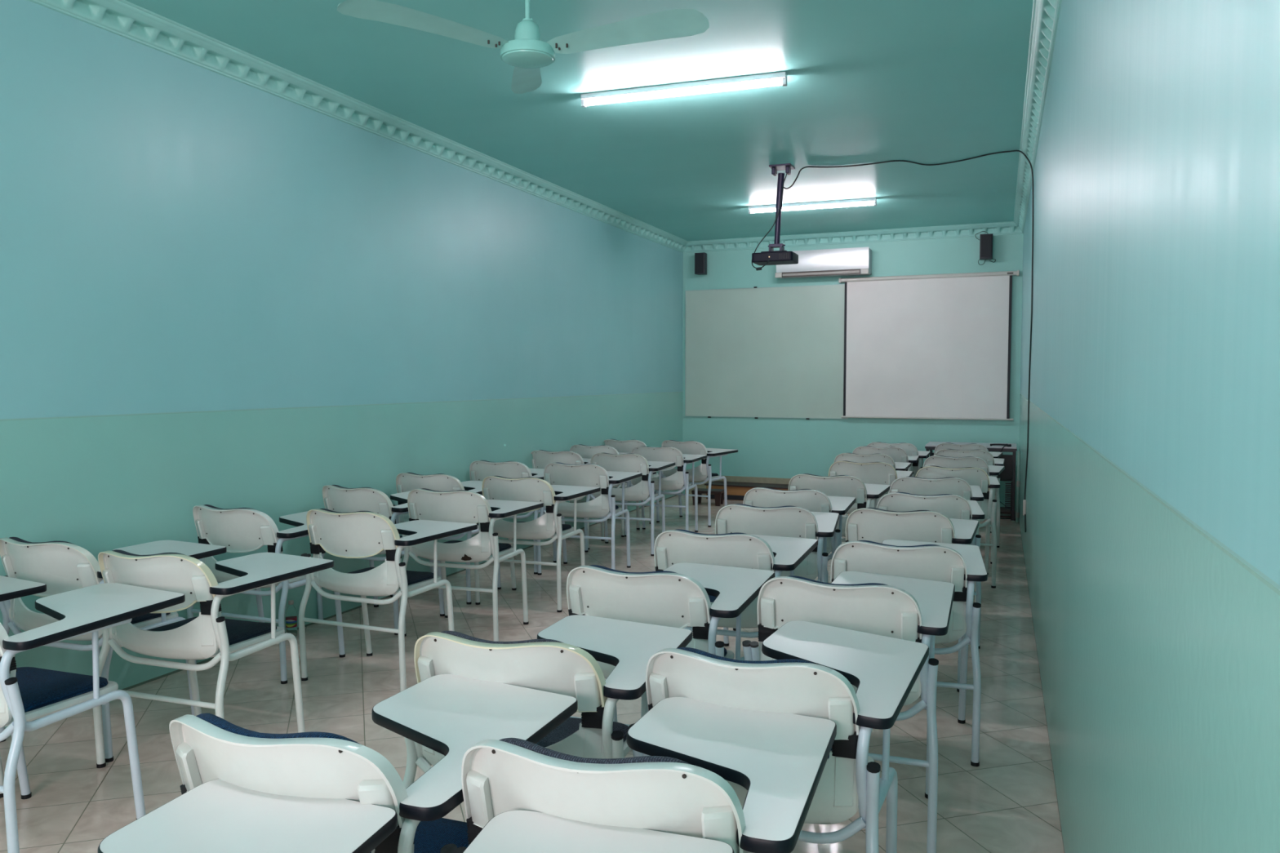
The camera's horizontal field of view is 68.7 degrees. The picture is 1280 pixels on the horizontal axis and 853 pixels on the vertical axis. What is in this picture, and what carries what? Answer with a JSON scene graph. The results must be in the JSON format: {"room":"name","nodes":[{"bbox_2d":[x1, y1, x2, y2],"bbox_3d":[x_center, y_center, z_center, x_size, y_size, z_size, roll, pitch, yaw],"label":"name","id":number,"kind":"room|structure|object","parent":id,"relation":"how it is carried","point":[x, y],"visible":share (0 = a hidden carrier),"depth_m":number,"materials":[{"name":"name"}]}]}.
{"room":"classroom","nodes":[
{"label":"classroom","id":0,"kind":"room"},
{"bbox_2d":[0,0,683,728],"bbox_3d":[-2.021,-0.393,5.380,0.120,3.132,13.971,1,3,21],"label":"wall","id":1,"kind":"structure","parent":0,"point":[219,291],"depth_m":5.06,"materials":[{"name":"paint"}]},
{"bbox_2d":[28,0,688,253],"bbox_3d":[-1.914,-1.893,5.272,0.107,0.124,13.751,1,3,21],"label":"trim","id":2,"kind":"structure","parent":1,"relation":"attached to","point":[123,18],"depth_m":5.36,"materials":[{"name":"paint"}]},
{"bbox_2d":[0,493,1064,852],"bbox_3d":[-0.058,1.256,4.791,4.323,0.100,14.170,1,3,22],"label":"floor","id":3,"kind":"structure","parent":0,"point":[1006,803],"depth_m":3.98,"materials":[{"name":"stone"}]},
{"bbox_2d":[0,575,46,798],"bbox_3d":[-2.517,0.869,3.155,0.631,0.840,0.737,1,3,22],"label":"chair","id":4,"kind":"object","parent":3,"relation":"on","point":[11,588],"visible":0.91,"depth_m":3.27,"materials":[{"name":"plastic"}]},
{"bbox_2d":[0,582,185,852],"bbox_3d":[-1.917,0.880,2.947,0.632,0.840,0.732,1,3,23],"label":"chair","id":5,"kind":"object","parent":3,"relation":"on","point":[27,694],"visible":1,"depth_m":2.89,"materials":[{"name":"white plastic"}]},
{"bbox_2d":[0,537,226,762],"bbox_3d":[-2.187,0.833,3.866,0.632,0.839,0.722,1,3,20],"label":"chair","id":6,"kind":"object","parent":3,"relation":"on","point":[64,566],"visible":0.53,"depth_m":3.58,"materials":[{"name":"plastic"}]},
{"bbox_2d":[93,549,333,768],"bbox_3d":[-1.644,0.845,3.621,0.634,0.841,0.729,1,3,20],"label":"chair","id":7,"kind":"object","parent":3,"relation":"on","point":[209,634],"visible":0.84,"depth_m":3.36,"materials":[{"name":"plastic"}]},
{"bbox_2d":[97,778,397,852],"bbox_3d":[-0.794,0.961,1.365,0.631,0.840,0.737,1,3,15],"label":"chair","id":8,"kind":"object","parent":3,"relation":"on","point":[218,815],"visible":0.92,"depth_m":1.53,"materials":[{"name":"white plastic"}]},
{"bbox_2d":[186,504,345,684],"bbox_3d":[-1.848,0.786,4.781,0.641,0.840,0.737,1,3,22],"label":"chair","id":9,"kind":"object","parent":3,"relation":"on","point":[240,530],"visible":0.58,"depth_m":4.49,"materials":[{"name":"plastic"}]},
{"bbox_2d":[285,600,297,637],"bbox_3d":[-1.956,1.079,5.252,0.062,0.206,0.062,1,3,22],"label":"water bottle","id":10,"kind":"object","parent":3,"relation":"on","point":[291,613],"visible":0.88,"depth_m":5.23,"materials":[{"name":"clear plastic"}]},
{"bbox_2d":[168,674,577,852],"bbox_3d":[-0.548,0.931,1.958,0.635,0.840,0.734,1,3,21],"label":"chair","id":11,"kind":"object","parent":3,"relation":"on","point":[447,715],"visible":0.58,"depth_m":1.71,"materials":[{"name":"white plastic"}]},
{"bbox_2d":[316,484,444,635],"bbox_3d":[-1.507,0.743,5.644,0.641,0.837,0.736,1,3,26],"label":"chair","id":12,"kind":"object","parent":3,"relation":"on","point":[336,498],"visible":0.38,"depth_m":5.34,"materials":[{"name":"plastic"}]},
{"bbox_2d":[297,508,477,692],"bbox_3d":[-1.237,0.791,4.605,0.632,0.847,0.721,1,3,23],"label":"chair","id":13,"kind":"object","parent":3,"relation":"on","point":[359,534],"visible":0.94,"depth_m":4.34,"materials":[{"name":"plastic"}]},
{"bbox_2d":[391,472,501,604],"bbox_3d":[-1.269,0.705,6.347,0.631,0.840,0.737,1,3,20],"label":"chair","id":14,"kind":"object","parent":3,"relation":"on","point":[405,482],"visible":0.31,"depth_m":6.04,"materials":[{"name":"plastic"}]},
{"bbox_2d":[399,488,543,641],"bbox_3d":[-0.956,0.751,5.399,0.631,0.847,0.720,1,3,21],"label":"chair","id":15,"kind":"object","parent":3,"relation":"on","point":[464,506],"visible":0.83,"depth_m":5.12,"materials":[{"name":"plastic"}]},
{"bbox_2d":[469,460,556,574],"bbox_3d":[-0.960,0.658,7.265,0.631,0.840,0.737,1,3,17],"label":"chair","id":16,"kind":"object","parent":3,"relation":"on","point":[479,470],"visible":0.31,"depth_m":6.95,"materials":[{"name":"plastic"}]},
{"bbox_2d":[474,475,600,612],"bbox_3d":[-0.658,0.717,6.128,0.631,0.840,0.727,1,3,23],"label":"chair","id":17,"kind":"object","parent":3,"relation":"on","point":[530,489],"visible":0.71,"depth_m":5.84,"materials":[{"name":"plastic"}]},
{"bbox_2d":[403,614,692,788],"bbox_3d":[-0.227,0.903,2.539,0.634,0.836,0.727,1,3,20],"label":"chair","id":18,"kind":"object","parent":3,"relation":"on","point":[562,658],"visible":0.49,"depth_m":2.25,"materials":[{"name":"white plastic"}]},
{"bbox_2d":[530,449,604,550],"bbox_3d":[-0.626,0.607,8.260,0.631,0.841,0.737,1,3,18],"label":"chair","id":19,"kind":"object","parent":3,"relation":"on","point":[541,458],"visible":0.31,"depth_m":7.94,"materials":[{"name":"plastic"}]},
{"bbox_2d":[537,462,642,575],"bbox_3d":[-0.378,0.668,7.065,0.631,0.841,0.737,1,3,17],"label":"chair","id":20,"kind":"object","parent":3,"relation":"on","point":[555,473],"visible":0.77,"depth_m":6.77,"materials":[{"name":"white plastic"}]},
{"bbox_2d":[462,810,734,852],"bbox_3d":[-0.211,0.969,1.217,0.631,0.840,0.722,1,3,14],"label":"chair","id":21,"kind":"object","parent":3,"relation":"on","point":[511,831],"visible":1,"depth_m":1.47,"materials":[{"name":"plastic"}]},
{"bbox_2d":[569,444,639,537],"bbox_3d":[-0.316,0.574,8.908,0.631,0.840,0.737,1,3,22],"label":"chair","id":22,"kind":"object","parent":3,"relation":"on","point":[585,451],"visible":0.25,"depth_m":8.60,"materials":[{"name":"plastic"}]},
{"bbox_2d":[583,453,675,555],"bbox_3d":[-0.084,0.622,7.977,0.631,0.840,0.737,1,3,17],"label":"chair","id":23,"kind":"object","parent":3,"relation":"on","point":[644,490],"visible":0.74,"depth_m":7.67,"materials":[{"name":"plastic"}]},
{"bbox_2d":[603,439,665,524],"bbox_3d":[-0.049,0.534,9.687,0.631,0.840,0.737,1,3,22],"label":"chair","id":24,"kind":"object","parent":3,"relation":"on","point":[624,446],"visible":0.23,"depth_m":9.37,"materials":[{"name":"plastic"}]},
{"bbox_2d":[440,697,836,852],"bbox_3d":[0.022,0.934,1.830,0.634,0.847,0.724,1,3,19],"label":"chair","id":25,"kind":"object","parent":3,"relation":"on","point":[692,746],"visible":0.7,"depth_m":1.58,"materials":[{"name":"white plastic"}]},
{"bbox_2d":[624,445,706,536],"bbox_3d":[0.242,0.583,8.740,0.631,0.840,0.737,1,3,18],"label":"chair","id":26,"kind":"object","parent":3,"relation":"on","point":[680,479],"visible":0.72,"depth_m":8.44,"materials":[{"name":"plastic"}]},
{"bbox_2d":[566,562,774,726],"bbox_3d":[0.107,0.862,3.309,0.639,0.839,0.723,1,3,25],"label":"chair","id":27,"kind":"object","parent":3,"relation":"on","point":[677,596],"visible":0.51,"depth_m":3.03,"materials":[{"name":"white plastic"}]},
{"bbox_2d":[656,440,737,527],"bbox_3d":[0.575,0.543,9.506,0.631,0.840,0.737,2,3,30],"label":"chair","id":28,"kind":"object","parent":3,"relation":"on","point":[702,472],"visible":0.57,"depth_m":9.20,"materials":[{"name":"plastic"}]},
{"bbox_2d":[691,488,724,506],"bbox_3d":[0.786,0.814,10.774,0.340,0.170,0.240,1,3,16],"label":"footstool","id":29,"kind":"object","parent":3,"relation":"on","point":[718,493],"visible":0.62,"depth_m":10.68,"materials":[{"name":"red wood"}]},
{"bbox_2d":[647,528,817,711],"bbox_3d":[0.396,0.824,4.047,0.634,0.840,0.727,1,3,20],"label":"chair","id":30,"kind":"object","parent":3,"relation":"on","point":[777,554],"visible":0.38,"depth_m":3.75,"materials":[{"name":"white plastic"}]},
{"bbox_2d":[704,480,788,501],"bbox_3d":[1.893,0.797,10.986,2.280,0.182,0.365,1,3,23],"label":"platform","id":31,"kind":"object","parent":3,"relation":"on","point":[735,491],"visible":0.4,"depth_m":11.14,"materials":[{"name":"brown wood"}]},
{"bbox_2d":[715,503,839,646],"bbox_3d":[0.687,0.782,4.818,0.630,0.843,0.726,1,3,14],"label":"chair","id":32,"kind":"object","parent":3,"relation":"on","point":[794,522],"visible":0.44,"depth_m":4.51,"materials":[{"name":"white plastic"}]},
{"bbox_2d":[628,621,928,852],"bbox_3d":[0.364,0.910,2.387,0.637,0.837,0.734,1,3,24],"label":"chair","id":33,"kind":"object","parent":3,"relation":"on","point":[815,669],"visible":0.49,"depth_m":2.09,"materials":[{"name":"white plastic"}]},
{"bbox_2d":[733,487,856,631],"bbox_3d":[0.918,0.748,5.528,0.631,0.840,0.727,1,3,18],"label":"chair","id":34,"kind":"object","parent":3,"relation":"on","point":[813,500],"visible":0.29,"depth_m":5.21,"materials":[{"name":"plastic"}]},
{"bbox_2d":[788,473,890,559],"bbox_3d":[1.307,0.710,6.257,0.631,0.840,0.737,1,3,22],"label":"chair","id":35,"kind":"object","parent":3,"relation":"on","point":[846,486],"visible":0.34,"depth_m":5.94,"materials":[{"name":"plastic"}]},
{"bbox_2d":[742,571,955,852],"bbox_3d":[0.707,0.869,3.133,0.632,0.844,0.722,1,3,20],"label":"chair","id":36,"kind":"object","parent":3,"relation":"on","point":[904,608],"visible":0.5,"depth_m":2.83,"materials":[{"name":"white plastic"}]},
{"bbox_2d":[828,460,912,517],"bbox_3d":[1.747,0.661,7.198,0.631,0.841,0.736,1,3,19],"label":"chair","id":37,"kind":"object","parent":3,"relation":"on","point":[874,473],"visible":0.39,"depth_m":6.88,"materials":[{"name":"plastic"}]},
{"bbox_2d":[833,453,911,500],"bbox_3d":[1.946,0.623,7.951,0.631,0.840,0.737,1,3,21],"label":"chair","id":38,"kind":"object","parent":3,"relation":"on","point":[900,466],"visible":0.22,"depth_m":7.63,"materials":[{"name":"plastic"}]},
{"bbox_2d":[844,446,919,537],"bbox_3d":[2.257,0.584,8.721,0.631,0.840,0.737,1,3,18],"label":"chair","id":39,"kind":"object","parent":3,"relation":"on","point":[897,454],"visible":0.3,"depth_m":8.39,"materials":[{"name":"plastic"}]},
{"bbox_2d":[866,441,930,476],"bbox_3d":[2.509,0.556,9.226,0.631,0.843,0.736,1,3,20],"label":"chair","id":40,"kind":"object","parent":3,"relation":"on","point":[910,449],"visible":0.24,"depth_m":8.89,"materials":[{"name":"plastic"}]},
{"bbox_2d":[830,539,987,766],"bbox_3d":[1.064,0.837,3.818,0.628,0.838,0.727,1,3,16],"label":"chair","id":41,"kind":"object","parent":3,"relation":"on","point":[961,566],"visible":0.54,"depth_m":3.51,"materials":[{"name":"white plastic"}]},
{"bbox_2d":[845,507,978,692],"bbox_3d":[1.331,0.790,4.662,0.631,0.843,0.726,1,3,23],"label":"chair","id":42,"kind":"object","parent":3,"relation":"on","point":[870,524],"visible":0.38,"depth_m":4.36,"materials":[{"name":"plastic"}]},
{"bbox_2d":[875,492,985,648],"bbox_3d":[1.611,0.759,5.338,0.631,0.837,0.732,1,3,14],"label":"chair","id":43,"kind":"object","parent":3,"relation":"on","point":[953,506],"visible":0.38,"depth_m":5.01,"materials":[{"name":"white plastic"}]},
{"bbox_2d":[888,476,983,602],"bbox_3d":[1.904,0.717,6.132,0.631,0.840,0.729,1,3,16],"label":"chair","id":44,"kind":"object","parent":3,"relation":"on","point":[911,485],"visible":0.23,"depth_m":5.81,"materials":[{"name":"plastic"}]},
{"bbox_2d":[915,466,999,588],"bbox_3d":[2.266,0.682,6.801,0.630,0.841,0.728,1,3,17],"label":"chair","id":45,"kind":"object","parent":3,"relation":"on","point":[973,476],"visible":0.41,"depth_m":6.48,"materials":[{"name":"plastic"}]},
{"bbox_2d":[923,455,1004,564],"bbox_3d":[2.623,0.637,7.671,0.631,0.840,0.737,1,3,25],"label":"chair","id":46,"kind":"object","parent":3,"relation":"on","point":[935,460],"visible":0.24,"depth_m":7.35,"materials":[{"name":"plastic"}]},
{"bbox_2d":[933,442,1002,533],"bbox_3d":[3.168,0.563,9.127,0.631,0.840,0.737,1,3,25],"label":"chair","id":47,"kind":"object","parent":3,"relation":"on","point":[971,446],"visible":0.2,"depth_m":8.82,"materials":[{"name":"plastic"}]},
{"bbox_2d":[934,448,1004,547],"bbox_3d":[2.914,0.601,8.374,0.631,0.840,0.737,1,3,21],"label":"chair","id":48,"kind":"object","parent":3,"relation":"on","point":[985,455],"visible":0.16,"depth_m":8.03,"materials":[{"name":"plastic"}]},
{"bbox_2d":[924,441,1017,520],"bbox_3d":[3.517,0.564,9.956,0.896,0.752,0.576,1,3,22],"label":"computer desk","id":49,"kind":"object","parent":3,"relation":"on","point":[1009,473],"visible":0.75,"depth_m":9.67,"materials":[{"name":"grey laminate"}]},
{"bbox_2d":[990,444,1011,452],"bbox_3d":[3.712,0.242,9.632,0.161,0.134,0.184,0,3,-9],"label":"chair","id":50,"kind":"object","parent":49,"relation":"on","point":[1004,445],"visible":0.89,"depth_m":9.61,"materials":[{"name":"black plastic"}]},
{"bbox_2d":[1000,506,1011,517],"bbox_3d":[3.724,0.897,9.872,0.360,0.055,0.410,1,3,22],"label":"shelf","id":51,"kind":"object","parent":49,"relation":"attached to","point":[1002,510],"depth_m":9.66,"materials":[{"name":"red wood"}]},
{"bbox_2d":[125,0,1033,241],"bbox_3d":[-0.058,-1.972,4.625,4.323,0.100,14.170,1,3,22],"label":"ceiling","id":52,"kind":"structure","parent":0,"point":[924,82],"depth_m":5.63,"materials":[{"name":"paint"}]},
{"bbox_2d":[337,0,709,93],"bbox_3d":[-0.283,-1.650,3.622,1.170,0.440,1.338,1,3,22],"label":"ceiling fan","id":53,"kind":"object","parent":52,"relation":"hanging from","point":[526,52],"visible":1,"depth_m":3.52,"materials":[{"name":"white metal"}]},
{"bbox_2d":[580,71,786,107],"bbox_3d":[0.232,-1.926,5.364,1.224,0.068,0.055,1,3,20],"label":"lamp","id":54,"kind":"object","parent":52,"relation":"attached to","point":[779,78],"visible":1,"depth_m":5.34,"materials":[{"name":"white"}]},
{"bbox_2d":[751,163,798,270],"bbox_3d":[1.078,-1.653,7.471,0.334,0.829,0.309,1,3,22],"label":"ceiling projector","id":55,"kind":"object","parent":52,"relation":"hanging from","point":[772,257],"visible":1,"depth_m":7.43,"materials":[{"name":"metal"}]},
{"bbox_2d":[778,253,788,258],"bbox_3d":[1.128,-1.338,7.342,0.077,0.040,0.004,1,3,22],"label":"vent grille","id":56,"kind":"object","parent":55,"relation":"attached to","point":[781,255],"depth_m":7.34,"materials":[{"name":"black plastic"}]},
{"bbox_2d":[748,197,876,213],"bbox_3d":[1.637,-2.110,8.960,1.224,0.068,0.054,1,3,21],"label":"lamp","id":57,"kind":"object","parent":52,"relation":"attached to","point":[864,202],"visible":1,"depth_m":8.92,"materials":[{"name":"white"}]},
{"bbox_2d":[682,233,1023,511],"bbox_3d":[2.391,-0.685,11.083,3.924,3.132,0.304,1,3,23],"label":"wall","id":58,"kind":"structure","parent":0,"point":[766,447],"depth_m":10.97,"materials":[{"name":"paint"}]},
{"bbox_2d":[694,252,706,275],"bbox_3d":[0.756,-1.989,11.456,0.130,0.253,0.175,1,3,23],"label":"loudspeaker","id":59,"kind":"object","parent":58,"relation":"attached to","point":[700,259],"visible":1,"depth_m":11.38,"materials":[{"name":"black plastic"}]},
{"bbox_2d":[695,253,703,271],"bbox_3d":[0.723,-1.987,11.378,0.110,0.218,0.007,1,3,23],"label":"grille","id":60,"kind":"object","parent":59,"relation":"attached to","point":[699,257],"depth_m":11.37,"materials":[{"name":"black fabric"}]},
{"bbox_2d":[684,475,791,494],"bbox_3d":[1.800,0.750,11.238,2.681,0.250,0.012,1,3,23],"label":"baseboard","id":61,"kind":"structure","parent":58,"relation":"attached to","point":[729,478],"depth_m":11.42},
{"bbox_2d":[684,284,848,419],"bbox_3d":[1.494,-0.888,11.274,2.017,1.589,0.029,1,3,23],"label":"whiteboard","id":62,"kind":"object","parent":58,"relation":"attached to","point":[776,352],"visible":1,"depth_m":11.26,"materials":[{"name":"metal"}]},
{"bbox_2d":[774,246,871,279],"bbox_3d":[2.119,-1.889,10.849,1.085,0.299,0.222,1,3,23],"label":"air conditioner","id":63,"kind":"object","parent":58,"relation":"attached to","point":[854,261],"visible":0.86,"depth_m":10.72,"materials":[{"name":"grey plastic"}]},
{"bbox_2d":[782,268,860,277],"bbox_3d":[2.080,-1.764,10.785,0.910,0.058,0.014,1,3,23],"label":"outlet","id":64,"kind":"object","parent":63,"relation":"attached to","point":[786,273],"depth_m":10.79,"materials":[{"name":"white plastic"}]},
{"bbox_2d":[682,221,1022,253],"bbox_3d":[2.316,-2.178,10.817,3.919,0.124,0.102,1,3,23],"label":"trim","id":65,"kind":"structure","parent":58,"relation":"attached to","point":[1010,227],"depth_m":10.72,"materials":[{"name":"paint"}]},
{"bbox_2d":[838,270,1019,420],"bbox_3d":[3.200,-0.893,10.516,1.935,1.619,0.076,1,3,23],"label":"projection screen","id":66,"kind":"object","parent":58,"relation":"attached to","point":[926,346],"visible":1,"depth_m":10.49,"materials":[{"name":"fabric"}]},
{"bbox_2d":[975,231,995,265],"bbox_3d":[3.756,-1.946,10.171,0.217,0.364,0.175,1,3,17],"label":"loudspeaker","id":67,"kind":"object","parent":58,"relation":"attached to","point":[985,240],"visible":1,"depth_m":10.09,"materials":[{"name":"black plastic"}]},
{"bbox_2d":[980,235,991,257],"bbox_3d":[3.732,-1.946,10.090,0.110,0.228,0.007,1,3,17],"label":"grille","id":68,"kind":"object","parent":67,"relation":"attached to","point":[985,240],"depth_m":10.09,"materials":[{"name":"black fabric"}]},
{"bbox_2d":[1018,0,1279,852],"bbox_3d":[1.779,-0.315,3.871,0.120,3.132,13.972,1,3,21],"label":"wall","id":69,"kind":"structure","parent":0,"point":[1151,540],"depth_m":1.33,"materials":[{"name":"paint"}]},
{"bbox_2d":[782,150,1033,532],"bbox_3d":[2.075,-0.637,7.365,1.846,2.846,0.793,1,3,22],"label":"cable","id":70,"kind":"object","parent":69,"relation":"attached to","point":[1025,156],"visible":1,"depth_m":6.94,"materials":[{"name":"black rubber"}]},
{"bbox_2d":[1015,451,1020,522],"bbox_3d":[3.806,0.608,9.421,0.034,0.720,0.034,1,3,22],"label":"conduit pipe","id":71,"kind":"object","parent":69,"relation":"attached to","point":[1018,482],"visible":1,"depth_m":9.41,"materials":[{"name":"teal plastic"}]},
{"bbox_2d":[1013,0,1062,233],"bbox_3d":[1.680,-1.820,3.844,0.102,0.124,13.752,1,3,21],"label":"trim","id":72,"kind":"structure","parent":69,"relation":"attached to","point":[1045,13],"depth_m":5.26,"materials":[{"name":"paint"}]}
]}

